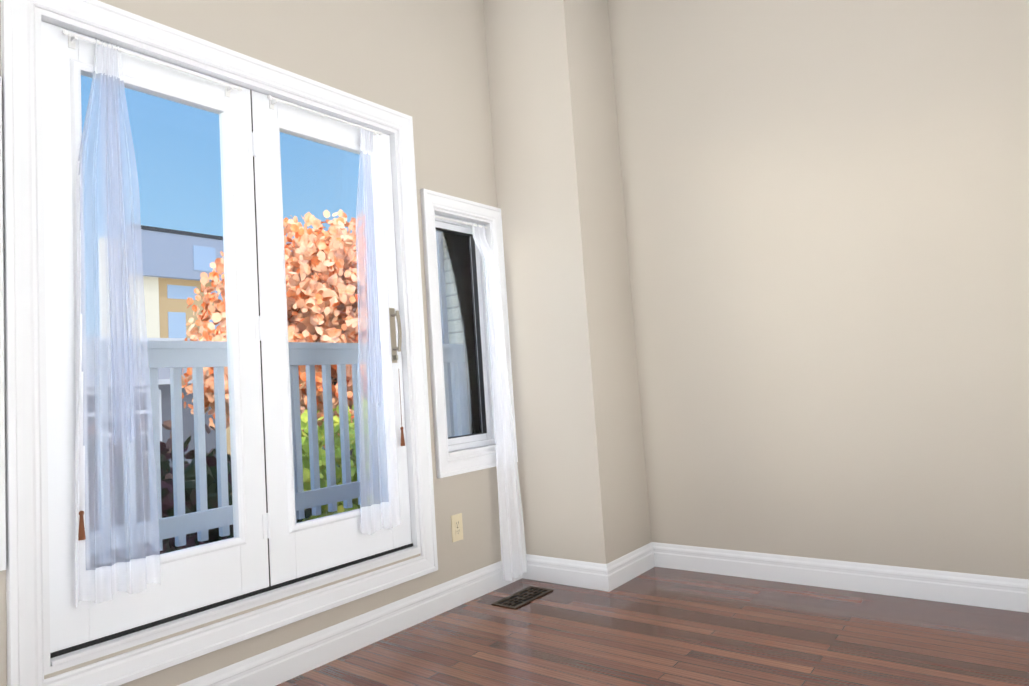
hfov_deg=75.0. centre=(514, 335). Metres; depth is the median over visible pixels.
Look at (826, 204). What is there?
wall
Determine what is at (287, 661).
baseboard
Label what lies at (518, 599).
floor vent
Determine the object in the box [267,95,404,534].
door curtain
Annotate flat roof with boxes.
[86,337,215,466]
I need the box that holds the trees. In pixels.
[87,209,379,569]
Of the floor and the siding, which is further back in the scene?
the siding
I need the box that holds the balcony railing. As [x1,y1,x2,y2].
[86,340,465,562]
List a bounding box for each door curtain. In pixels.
[62,29,241,608]
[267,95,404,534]
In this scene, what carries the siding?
on the ground
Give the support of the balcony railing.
on the balcony slab
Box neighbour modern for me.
[98,224,303,493]
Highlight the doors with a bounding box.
[1,0,437,685]
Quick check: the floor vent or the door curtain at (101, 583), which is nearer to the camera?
the door curtain at (101, 583)
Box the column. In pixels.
[484,0,651,563]
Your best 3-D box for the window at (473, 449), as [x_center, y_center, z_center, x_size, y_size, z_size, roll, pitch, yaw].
[-0.316,-0.004,3.613,0.266,1.430,0.620,-7,-6,38]
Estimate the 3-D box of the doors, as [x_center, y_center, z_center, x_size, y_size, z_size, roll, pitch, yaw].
[-1.053,0.008,2.675,0.267,2.207,1.670,-7,-6,38]
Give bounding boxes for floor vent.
[491,586,552,608]
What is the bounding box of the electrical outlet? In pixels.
[451,513,462,541]
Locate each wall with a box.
[0,0,500,685]
[608,0,1028,578]
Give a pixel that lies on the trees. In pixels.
(306, 254)
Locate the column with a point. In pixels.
(575, 380)
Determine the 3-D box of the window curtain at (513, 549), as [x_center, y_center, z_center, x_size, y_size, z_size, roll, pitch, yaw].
[-0.174,0.335,3.533,0.111,1.924,0.496,-7,-6,38]
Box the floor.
[276,567,1028,685]
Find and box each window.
[0,76,5,570]
[420,188,517,477]
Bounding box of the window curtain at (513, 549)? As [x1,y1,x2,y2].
[435,216,527,581]
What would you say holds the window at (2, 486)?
in the wall at (422, 64)
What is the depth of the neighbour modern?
29.12 m
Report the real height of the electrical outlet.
0.128 m
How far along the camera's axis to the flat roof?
11.21 m
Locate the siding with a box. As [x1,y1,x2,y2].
[436,231,459,436]
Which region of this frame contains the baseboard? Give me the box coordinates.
[177,542,1028,685]

